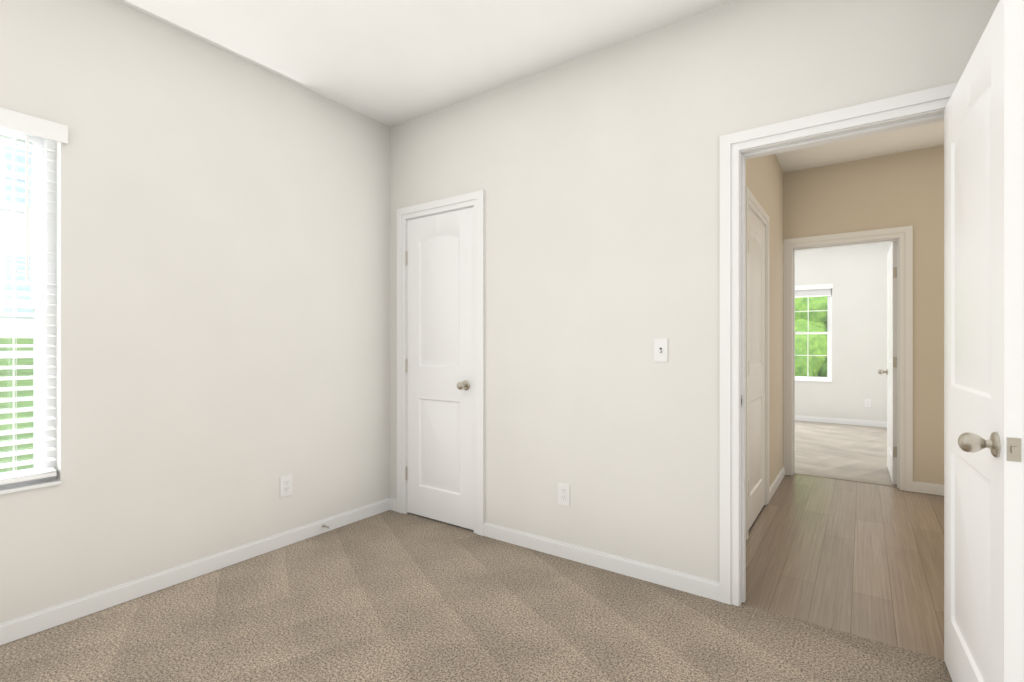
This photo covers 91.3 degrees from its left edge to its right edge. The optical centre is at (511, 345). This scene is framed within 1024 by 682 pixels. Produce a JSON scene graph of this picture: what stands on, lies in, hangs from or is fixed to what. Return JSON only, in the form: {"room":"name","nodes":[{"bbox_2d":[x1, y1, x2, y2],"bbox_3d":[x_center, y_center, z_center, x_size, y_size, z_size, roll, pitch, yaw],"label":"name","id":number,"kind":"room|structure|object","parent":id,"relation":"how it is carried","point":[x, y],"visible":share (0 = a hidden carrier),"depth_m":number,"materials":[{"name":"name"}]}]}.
{"room":"empty bedroom","nodes":[
{"label":"empty bedroom","id":0,"kind":"room"},
{"bbox_2d":[0,0,389,622],"bbox_3d":[-1.207,-0.195,3.273,0.180,2.740,6.540,0,0,35],"label":"wall","id":1,"kind":"structure","parent":0,"point":[222,292],"depth_m":2.52,"materials":[{"name":"white paint"}]},
{"bbox_2d":[0,127,61,494],"bbox_3d":[-2.219,-0.170,1.784,0.154,1.510,0.900,0,0,35],"label":"bedroom window","id":2,"kind":"structure","parent":1,"relation":"in","point":[47,226],"depth_m":2.13,"materials":[{"name":"white plastic"}]},
{"bbox_2d":[0,107,67,484],"bbox_3d":[-2.180,-0.188,1.757,0.082,1.478,0.936,0,0,35],"label":"window blinds","id":3,"kind":"object","parent":2,"relation":"attached to","point":[30,125],"visible":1,"depth_m":2.04,"materials":[{"name":"white plastic"}]},
{"bbox_2d":[0,498,395,644],"bbox_3d":[-1.895,1.134,2.107,0.030,0.082,3.600,0,0,35],"label":"baseboard","id":4,"kind":"structure","parent":1,"relation":"attached to","point":[35,622],"depth_m":2.43,"materials":[{"name":"white wood"}]},
{"bbox_2d":[280,474,291,497],"bbox_3d":[-1.324,0.827,2.940,0.009,0.122,0.076,0,0,35],"label":"outlet","id":5,"kind":"object","parent":1,"relation":"attached to","point":[286,485],"visible":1,"depth_m":2.93,"materials":[{"name":"white plastic"}]},
{"bbox_2d":[0,510,951,681],"bbox_3d":[-0.373,1.190,1.499,3.220,0.030,4.350,0,0,35],"label":"floor","id":6,"kind":"structure","parent":0,"point":[390,596],"depth_m":2.07,"materials":[{"name":"beige carpet"}]},
{"bbox_2d":[116,0,943,172],"bbox_3d":[1.669,-1.625,3.615,4.500,0.120,10.400,0,0,35],"label":"ceiling","id":7,"kind":"structure","parent":0,"point":[389,63],"depth_m":2.58,"materials":[{"name":"white paint"}]},
{"bbox_2d":[390,0,999,581],"bbox_3d":[0.929,-0.195,2.400,4.320,2.740,0.120,0,0,35],"label":"wall","id":8,"kind":"structure","parent":0,"point":[594,176],"depth_m":2.56,"materials":[{"name":"white paint"}]},
{"bbox_2d":[405,207,473,529],"bbox_3d":[-0.498,0.147,3.301,0.617,2.032,0.111,0,0,35],"label":"closet door","id":9,"kind":"structure","parent":8,"relation":"in","point":[439,365],"depth_m":3.31,"materials":[{"name":"white paint"},{"name":"satin nickel"}]},
{"bbox_2d":[397,190,484,535],"bbox_3d":[-0.456,0.109,3.360,0.774,2.132,0.136,0,0,35],"label":"door frame","id":10,"kind":"structure","parent":8,"relation":"attached to","point":[476,200],"depth_m":3.15,"materials":[{"name":"white wood"}]},
{"bbox_2d":[558,482,569,506],"bbox_3d":[0.286,0.827,2.772,0.076,0.122,0.009,0,0,35],"label":"outlet","id":11,"kind":"object","parent":8,"relation":"attached to","point":[564,494],"visible":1,"depth_m":2.77,"materials":[{"name":"white plastic"}]},
{"bbox_2d":[483,522,719,600],"bbox_3d":[0.392,1.134,2.696,1.378,0.082,0.013,0,0,35],"label":"baseboard","id":12,"kind":"structure","parent":8,"relation":"attached to","point":[699,586],"depth_m":2.61,"materials":[{"name":"white wood"}]},
{"bbox_2d":[654,338,667,361],"bbox_3d":[0.728,0.025,2.455,0.070,0.115,0.020,0,0,35],"label":"toggle light switch","id":13,"kind":"object","parent":8,"relation":"attached to","point":[660,349],"visible":1,"depth_m":2.46,"materials":[{"name":"white plastic"}]},
{"bbox_2d":[720,82,957,605],"bbox_3d":[1.365,0.109,2.095,0.905,2.132,0.152,0,0,35],"label":"door frame","id":14,"kind":"structure","parent":8,"relation":"attached to","point":[894,113],"depth_m":2.26,"materials":[{"name":"white wood"}]},
{"bbox_2d":[944,0,1023,681],"bbox_3d":[1.418,0.147,1.530,0.186,2.032,0.748,0,0,32],"label":"entry door","id":15,"kind":"structure","parent":8,"relation":"in","point":[984,375],"depth_m":1.37,"materials":[{"name":"painted wood"},{"name":"satin nickel"}]},
{"bbox_2d":[749,505,764,530],"bbox_3d":[1.669,1.315,3.615,4.500,0.220,10.400,0,0,35],"label":"floor","id":16,"kind":"structure","parent":0,"point":[756,518],"depth_m":3.48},
{"bbox_2d":[746,154,783,486],"bbox_3d":[1.679,-0.195,3.523,0.120,2.740,2.580,0,0,35],"label":"wall","id":17,"kind":"structure","parent":0,"point":[765,180],"depth_m":4.07,"materials":[{"name":"beige paint"}]},
{"bbox_2d":[749,208,764,528],"bbox_3d":[1.643,0.147,3.388,0.047,2.032,0.710,0,0,35],"label":"closet door","id":18,"kind":"structure","parent":17,"relation":"in","point":[756,365],"depth_m":3.39,"materials":[{"name":"white paint"},{"name":"satin nickel"}]},
{"bbox_2d":[746,186,768,538],"bbox_3d":[1.612,0.109,3.415,0.136,2.132,0.876,0,0,35],"label":"door frame","id":19,"kind":"structure","parent":17,"relation":"attached to","point":[755,207],"depth_m":3.44,"materials":[{"name":"white wood"}]},
{"bbox_2d":[769,466,784,500],"bbox_3d":[2.192,1.134,4.140,0.013,0.082,0.979,0,0,35],"label":"baseboard","id":20,"kind":"structure","parent":17,"relation":"attached to","point":[773,487],"depth_m":4.08,"materials":[{"name":"white wood"}]},
{"bbox_2d":[741,474,943,658],"bbox_3d":[2.551,1.192,2.913,2.010,0.027,2.780,0,0,35],"label":"floor","id":21,"kind":"structure","parent":0,"point":[864,560],"depth_m":2.74,"materials":[{"name":"brown wood"}]},
{"bbox_2d":[795,241,892,421],"bbox_3d":[4.953,-0.195,7.554,3.640,2.740,0.180,0,0,35],"label":"wall","id":22,"kind":"structure","parent":0,"point":[856,275],"depth_m":7.39,"materials":[{"name":"grey paint"}]},
{"bbox_2d":[795,289,831,381],"bbox_3d":[4.494,-0.185,7.859,0.900,1.480,0.177,0,0,35],"label":"room window","id":23,"kind":"structure","parent":22,"relation":"in","point":[829,340],"depth_m":7.70,"materials":[{"name":"white plastic"}]},
{"bbox_2d":[795,283,832,296],"bbox_3d":[4.469,-0.839,7.822,0.936,0.177,0.082,0,0,35],"label":"window blinds","id":24,"kind":"object","parent":22,"relation":"in","point":[812,290],"depth_m":7.68,"materials":[{"name":"white plastic"}]},
{"bbox_2d":[795,415,886,426],"bbox_3d":[4.902,1.134,7.473,3.330,0.082,0.013,0,0,35],"label":"baseboard","id":25,"kind":"structure","parent":22,"relation":"attached to","point":[797,417],"depth_m":7.46,"materials":[{"name":"white wood"}]},
{"bbox_2d":[864,398,870,406],"bbox_3d":[5.175,0.840,7.284,0.076,0.122,0.009,0,0,35],"label":"outlet","id":26,"kind":"object","parent":22,"relation":"attached to","point":[867,402],"visible":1,"depth_m":7.28,"materials":[{"name":"white plastic"}]},
{"bbox_2d":[795,420,903,490],"bbox_3d":[3.840,1.190,5.965,3.400,0.030,3.700,0,0,35],"label":"floor","id":27,"kind":"structure","parent":0,"point":[855,453],"depth_m":5.48,"materials":[{"name":"beige carpet"}]},
{"bbox_2d":[784,145,943,484],"bbox_3d":[2.756,-0.195,4.417,3.640,2.740,0.120,0,0,35],"label":"wall","id":28,"kind":"structure","parent":0,"point":[902,189],"depth_m":4.01,"materials":[{"name":"beige paint"}]},
{"bbox_2d":[784,226,912,491],"bbox_3d":[2.871,0.109,4.337,0.930,2.132,0.152,0,0,35],"label":"door frame","id":29,"kind":"structure","parent":28,"relation":"attached to","point":[902,237],"depth_m":4.11,"materials":[{"name":"white wood"}]},
{"bbox_2d":[878,241,896,483],"bbox_3d":[3.415,0.147,4.497,0.186,2.032,0.773,0,0,34],"label":"room door","id":30,"kind":"structure","parent":28,"relation":"in","point":[891,371],"depth_m":4.21,"materials":[{"name":"white paint"},{"name":"satin nickel"}]},
{"bbox_2d":[913,481,943,495],"bbox_3d":[3.649,1.134,3.710,1.065,0.082,0.013,0,0,35],"label":"baseboard","id":31,"kind":"structure","parent":28,"relation":"attached to","point":[920,487],"depth_m":3.95,"materials":[{"name":"white wood"}]},
{"label":"outside","id":32,"kind":"structure","parent":0,"visible":0},
{"bbox_2d":[0,338,32,472],"bbox_3d":[-2.717,-1.792,14.036,75.000,6.735,75.000,0,0,35],"label":"lawn","id":33,"kind":"structure","parent":32,"point":[7,405],"depth_m":7.26,"materials":[{"name":"green plant"}]},
{"bbox_2d":[0,321,32,355],"bbox_3d":[-6.183,-0.003,11.701,0.100,1.606,31.300,0,0,35],"label":"fence","id":34,"kind":"object","parent":33,"relation":"on","point":[18,353],"depth_m":8.51,"materials":[{"name":"white"}]},
{"bbox_2d":[0,137,32,337],"bbox_3d":[-18.569,-3.580,12.317,9.900,9.000,12.900,0,0,35],"label":"house","id":35,"kind":"structure","parent":33,"relation":"on","point":[4,220],"depth_m":12.77,"materials":[{"name":"white"}]},
{"bbox_2d":[795,349,826,376],"bbox_3d":[6.319,0.927,9.846,6.826,1.724,1.634,0,0,35],"label":"shrubs","id":36,"kind":"object","parent":33,"relation":"on","point":[803,368],"depth_m":9.74,"materials":[{"name":"green plant"}]},
{"bbox_2d":[795,296,826,376],"bbox_3d":[7.235,0.008,12.575,8.819,4.003,3.396,0,0,35],"label":"trees","id":37,"kind":"object","parent":33,"relation":"on","point":[811,346],"depth_m":11.81,"materials":[{"name":"green plant"}]}
]}

